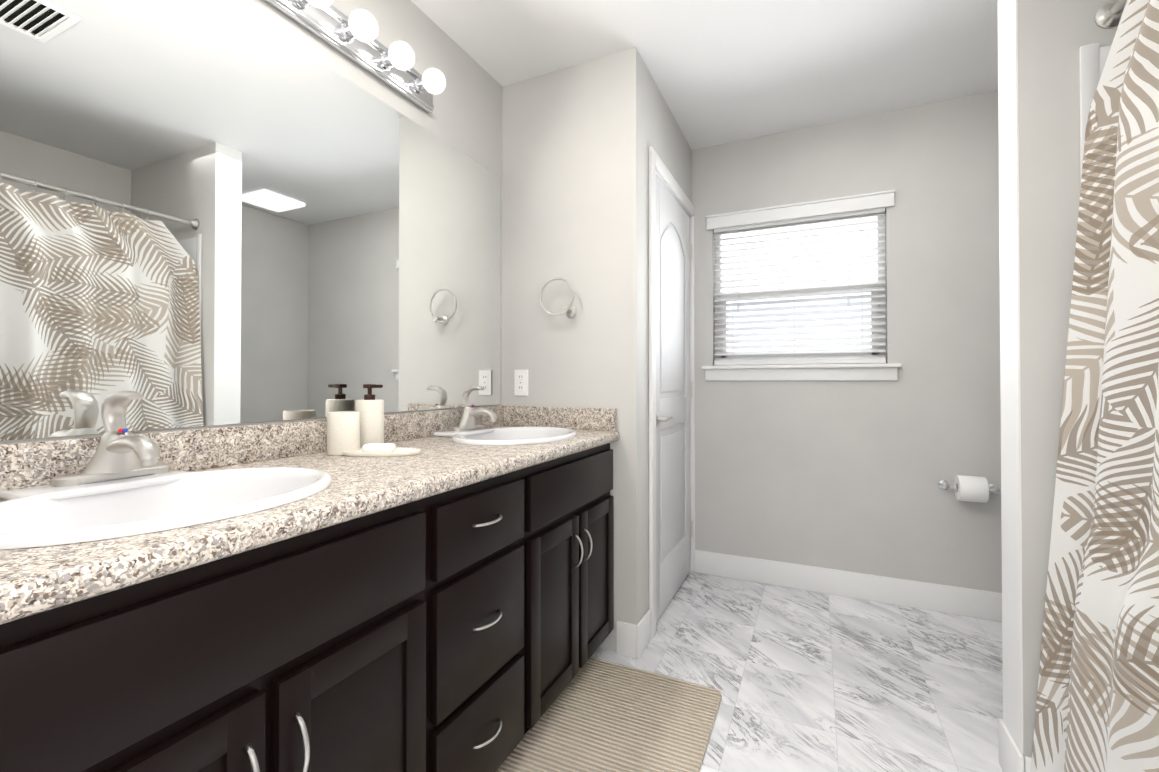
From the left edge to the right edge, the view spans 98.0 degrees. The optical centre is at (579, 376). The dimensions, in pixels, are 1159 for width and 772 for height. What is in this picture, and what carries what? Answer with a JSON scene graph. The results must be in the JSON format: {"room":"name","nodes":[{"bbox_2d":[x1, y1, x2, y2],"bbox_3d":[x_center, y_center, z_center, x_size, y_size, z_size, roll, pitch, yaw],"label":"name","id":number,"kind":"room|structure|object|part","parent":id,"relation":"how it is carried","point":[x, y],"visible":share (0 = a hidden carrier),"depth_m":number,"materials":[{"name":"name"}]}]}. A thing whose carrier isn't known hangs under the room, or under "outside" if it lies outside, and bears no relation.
{"room":"bathroom","nodes":[
{"label":"bathroom","id":0,"kind":"room"},
{"bbox_2d":[0,0,502,443],"bbox_3d":[-0.659,-0.107,1.765,0.127,2.440,3.435,0,-1,25],"label":"mirror","id":1,"kind":"object","parent":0,"point":[218,212],"depth_m":1.23,"materials":[{"name":"clear glass"}]},
{"bbox_2d":[265,0,445,113],"bbox_3d":[-0.688,-1.026,1.416,0.135,0.110,0.910,0,-1,25],"label":"sconce","id":2,"kind":"object","parent":1,"relation":"attached to","point":[353,36],"visible":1,"depth_m":1.55,"materials":[{"name":"silver metal"}]},
{"bbox_2d":[0,406,503,485],"bbox_3d":[-0.728,0.169,1.454,0.020,0.092,1.818,0,-1,25],"label":"backsplash","id":3,"kind":"structure","parent":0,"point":[25,461],"depth_m":1.21,"materials":[{"name":"beige stone"}]},
{"bbox_2d":[502,47,645,651],"bbox_3d":[-0.036,-0.103,2.204,0.639,2.440,0.120,0,-1,25],"label":"wall","id":4,"kind":"structure","parent":0,"point":[573,176],"depth_m":2.11,"materials":[{"name":"paint"}]},
{"bbox_2d":[514,370,527,395],"bbox_3d":[-0.259,0.027,2.236,0.070,0.115,0.009,0,-1,25],"label":"electrical outlet plate","id":5,"kind":"object","parent":4,"relation":"attached to","point":[520,382],"visible":1,"depth_m":2.23,"materials":[{"name":"white plastic"}]},
{"bbox_2d":[540,277,576,317],"bbox_3d":[-0.086,-0.332,2.127,0.161,0.164,0.064,0,-1,25],"label":"towel ring","id":6,"kind":"object","parent":4,"relation":"attached to","point":[570,311],"visible":1,"depth_m":2.11,"materials":[{"name":"silver metal"}]},
{"bbox_2d":[504,406,615,429],"bbox_3d":[-0.094,0.175,2.150,0.535,0.092,0.020,0,-1,25],"label":"backsplash","id":7,"kind":"structure","parent":4,"relation":"attached to","point":[605,418],"depth_m":2.13,"materials":[{"name":"beige stone"}]},
{"bbox_2d":[617,621,635,657],"bbox_3d":[0.188,1.050,2.014,0.083,0.130,0.012,0,-1,25],"label":"baseboard return","id":8,"kind":"object","parent":4,"relation":"attached to","point":[626,639],"visible":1,"depth_m":2.01,"materials":[{"name":"white wood"}]},
{"bbox_2d":[645,65,691,611],"bbox_3d":[0.410,-0.100,2.544,0.120,2.440,0.875,0,-1,25],"label":"wall","id":9,"kind":"structure","parent":0,"point":[665,139],"depth_m":2.25,"materials":[{"name":"paint"}]},
{"bbox_2d":[636,609,650,658],"bbox_3d":[0.264,1.050,2.066,0.012,0.130,0.171,0,-1,25],"label":"baseboard","id":10,"kind":"structure","parent":9,"relation":"attached to","point":[643,632],"depth_m":2.04,"materials":[{"name":"white wood"}]},
{"bbox_2d":[649,146,694,638],"bbox_3d":[0.427,0.067,2.556,0.136,2.106,0.835,0,-1,25],"label":"door frame","id":11,"kind":"structure","parent":9,"relation":"attached to","point":[660,167],"depth_m":2.18,"materials":[{"name":"white wood"}]},
{"bbox_2d":[656,175,690,621],"bbox_3d":[0.461,0.096,2.566,0.043,2.024,0.742,0,-1,25],"label":"closet door","id":12,"kind":"structure","parent":9,"relation":"in","point":[673,502],"depth_m":2.53,"materials":[{"name":"white wood"}]},
{"bbox_2d":[656,244,692,536],"bbox_3d":[0.510,0.075,2.566,0.060,1.684,0.716,0,-1,25],"label":"hardware piece","id":13,"kind":"object","parent":12,"relation":"attached to","point":[659,419],"visible":0.85,"depth_m":2.88,"materials":[{"name":"silver metal"}]},
{"bbox_2d":[411,0,997,149],"bbox_3d":[0.601,-1.363,1.183,2.912,0.060,3.435,0,-1,25],"label":"ceiling","id":14,"kind":"structure","parent":0,"point":[723,71],"depth_m":2.04,"materials":[{"name":"paint"}]},
{"bbox_2d":[526,572,1002,771],"bbox_3d":[0.601,1.137,1.161,2.912,0.060,3.435,0,-1,25],"label":"floor","id":15,"kind":"structure","parent":0,"point":[804,680],"depth_m":1.88,"materials":[{"name":"stone"}]},
{"bbox_2d":[0,438,619,771],"bbox_3d":[-0.476,0.681,1.331,0.574,0.855,1.818,0,-1,25],"label":"bathroom vanity","id":16,"kind":"object","parent":15,"relation":"on","point":[284,597],"depth_m":0.88,"materials":[{"name":"wood"},{"name":"brushed nickel"}]},
{"bbox_2d":[0,430,619,613],"bbox_3d":[-0.481,0.234,1.337,0.567,0.040,1.818,0,-1,25],"label":"countertop","id":17,"kind":"structure","parent":16,"relation":"on","point":[438,465],"depth_m":0.77,"materials":[{"name":"beige stone"}]},
{"bbox_2d":[40,391,179,485],"bbox_3d":[-0.846,0.111,0.948,0.158,0.168,0.178,0,-1,25],"label":"faucet","id":18,"kind":"object","parent":17,"relation":"on","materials":[{"name":"silver metal"}]},
{"bbox_2d":[0,454,387,569],"bbox_3d":[-0.722,0.280,0.866,0.487,0.174,0.524,0,-1,25],"label":"sink","id":19,"kind":"object","parent":17,"relation":"in","point":[40,521],"depth_m":0.90,"materials":[{"name":"white ceramic"}]},
{"bbox_2d":[327,411,359,455],"bbox_3d":[-0.657,0.156,1.402,0.084,0.115,0.084,0,-1,25],"label":"tumbler","id":20,"kind":"object","parent":17,"relation":"on","point":[343,430],"visible":0.9,"depth_m":1.37,"materials":[{"name":"white ceramic"}]},
{"bbox_2d":[355,384,383,447],"bbox_3d":[-0.632,0.119,1.519,0.086,0.192,0.082,0,-1,25],"label":"soap dispenser","id":21,"kind":"object","parent":17,"relation":"on","point":[369,407],"visible":0.9,"depth_m":1.49,"materials":[{"name":"beige ceramic"}]},
{"bbox_2d":[342,448,420,456],"bbox_3d":[-0.546,0.207,1.384,0.198,0.013,0.125,0,-1,25],"label":"soap tray","id":22,"kind":"object","parent":17,"relation":"on","point":[402,451],"visible":0.85,"depth_m":1.35,"materials":[{"name":"white ceramic"}]},
{"bbox_2d":[362,443,395,451],"bbox_3d":[-0.551,0.196,1.384,0.080,0.022,0.048,0,-1,-1],"label":"soap bar","id":23,"kind":"object","parent":22,"relation":"on","point":[380,447],"visible":0.94,"depth_m":1.36,"materials":[{"name":"white"}]},
{"bbox_2d":[444,386,499,429],"bbox_3d":[-0.386,0.120,1.925,0.158,0.168,0.178,0,-1,25],"label":"faucet","id":24,"kind":"object","parent":17,"relation":"on","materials":[{"name":"silver metal"}]},
{"bbox_2d":[404,422,599,445],"bbox_3d":[-0.262,0.289,1.843,0.487,0.174,0.524,0,-1,25],"label":"sink","id":25,"kind":"object","parent":17,"relation":"in","point":[496,433],"depth_m":1.92,"materials":[{"name":"white ceramic"}]},
{"bbox_2d":[496,658,721,771],"bbox_3d":[0.072,1.103,1.454,0.515,0.012,0.935,0,-1,25],"label":"rug","id":26,"kind":"object","parent":15,"relation":"on","point":[599,715],"visible":0.92,"depth_m":1.58,"materials":[{"name":"beige fabric"}]},
{"bbox_2d":[692,90,1001,592],"bbox_3d":[1.307,-0.099,2.672,2.672,2.440,0.120,0,-1,25],"label":"wall","id":27,"kind":"structure","parent":0,"point":[844,475],"depth_m":2.50,"materials":[{"name":"paint"}]},
{"bbox_2d":[715,215,885,365],"bbox_3d":[1.179,-0.463,2.760,0.873,0.820,0.056,0,-1,25],"label":"window","id":28,"kind":"structure","parent":27,"relation":"in","point":[881,217],"depth_m":2.75,"materials":[{"name":"white"}]},
{"bbox_3d":[1.189,-0.463,2.781,0.873,0.820,0.009,0,-1,25],"label":"daylight window glass","id":29,"kind":"part","parent":28,"relation":"part of","materials":[{"name":"glass"}]},
{"bbox_2d":[714,208,885,365],"bbox_3d":[1.157,-0.464,2.715,0.841,0.796,0.052,0,-1,25],"label":"window blinds","id":30,"kind":"object","parent":28,"relation":"attached to","point":[833,359],"visible":0.88,"depth_m":2.69,"materials":[{"name":"white plastic"}]},
{"bbox_2d":[737,290,739,311],"bbox_3d":[0.886,-0.588,2.813,0.013,0.450,0.013,0,-1,4],"label":"blind cord","id":31,"kind":"object","parent":30,"relation":"attached to","point":[738,307],"depth_m":2.81,"materials":[{"name":"white plastic"}]},
{"bbox_2d":[847,243,849,304],"bbox_3d":[1.378,-0.590,2.581,0.013,0.450,0.013,0,-1,4],"label":"blind cord","id":32,"kind":"object","parent":30,"relation":"attached to","point":[848,303],"depth_m":2.58,"materials":[{"name":"white plastic"}]},
{"bbox_2d":[706,190,894,229],"bbox_3d":[1.137,-0.878,2.675,0.921,0.077,0.029,0,-1,25],"label":"window valance","id":33,"kind":"object","parent":27,"relation":"attached to","point":[862,202],"visible":0.96,"depth_m":2.65,"materials":[{"name":"white wood"}]},
{"bbox_2d":[702,363,901,380],"bbox_3d":[1.147,-0.021,2.690,0.963,0.084,0.102,0,-1,25],"label":"window sill","id":34,"kind":"structure","parent":27,"relation":"attached to","point":[848,372],"depth_m":2.64,"materials":[{"name":"white wood"}]},
{"bbox_2d":[695,550,1001,621],"bbox_3d":[1.568,1.054,2.465,2.031,0.130,0.012,0,-1,25],"label":"baseboard","id":35,"kind":"structure","parent":27,"relation":"attached to","point":[980,604],"depth_m":2.54,"materials":[{"name":"white wood"}]},
{"bbox_2d":[938,475,1000,502],"bbox_3d":[1.790,0.513,2.304,0.226,0.115,0.122,0,-1,25],"label":"toilet paper holder","id":36,"kind":"object","parent":27,"relation":"attached to","point":[972,488],"visible":1,"depth_m":2.27,"materials":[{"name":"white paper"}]},
{"bbox_2d":[1018,0,1117,756],"bbox_3d":[1.587,-0.113,1.186,0.900,2.440,0.140,0,-1,25],"label":"wall","id":37,"kind":"structure","parent":0,"point":[1054,36],"depth_m":1.29,"materials":[{"name":"paint"}]},
{"bbox_2d":[998,0,1022,753],"bbox_3d":[1.177,-0.176,1.379,0.004,2.308,0.142,0,-1,25],"label":"trim","id":38,"kind":"structure","parent":37,"relation":"attached to","point":[1011,501],"depth_m":1.37,"materials":[{"name":"white"}]},
{"bbox_2d":[999,719,1024,771],"bbox_3d":[1.173,1.044,1.370,0.012,0.130,0.166,0,-1,25],"label":"baseboard","id":39,"kind":"structure","parent":37,"relation":"attached to","point":[1011,757],"depth_m":1.37,"materials":[{"name":"white wood"}]},
{"bbox_2d":[1024,756,1031,771],"bbox_3d":[1.204,1.043,1.271,0.126,0.130,0.012,0,-1,25],"label":"baseboard","id":40,"kind":"structure","parent":37,"relation":"attached to","point":[1027,763],"depth_m":1.29,"materials":[{"name":"white wood"}]},
{"bbox_3d":[0.816,-0.127,-0.452,0.900,2.440,0.440,0,-1,25],"label":"wall","id":41,"kind":"structure","parent":0,"visible":0},
{"bbox_2d":[1094,0,1126,28],"bbox_3d":[0.991,-0.898,0.556,0.066,0.066,1.518,0,-1,25],"label":"curtain rod","id":42,"kind":"object","parent":41,"relation":"attached to","point":[1108,15],"visible":0.71,"depth_m":1.23,"materials":[{"name":"silver metal"}]},
{"bbox_2d":[1031,0,1158,771],"bbox_3d":[0.932,0.064,0.592,0.210,1.957,1.450,0,-1,25],"label":"shower curtain","id":43,"kind":"object","parent":42,"relation":"hanging from","point":[1097,706],"visible":1,"depth_m":1.09,"materials":[{"name":"fabric"}]},
{"bbox_3d":[1.890,-0.117,0.632,0.120,2.440,3.315,0,-1,25],"label":"wall","id":44,"kind":"structure","parent":0,"visible":0},
{"bbox_2d":[1079,43,1110,189],"bbox_3d":[1.286,-0.117,0.410,0.779,1.432,1.517,0,-1,25],"label":"tub surround","id":45,"kind":"object","parent":44,"relation":"attached to","point":[1092,59],"visible":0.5,"depth_m":1.25,"materials":[{"name":"white ceramic"}]}
]}

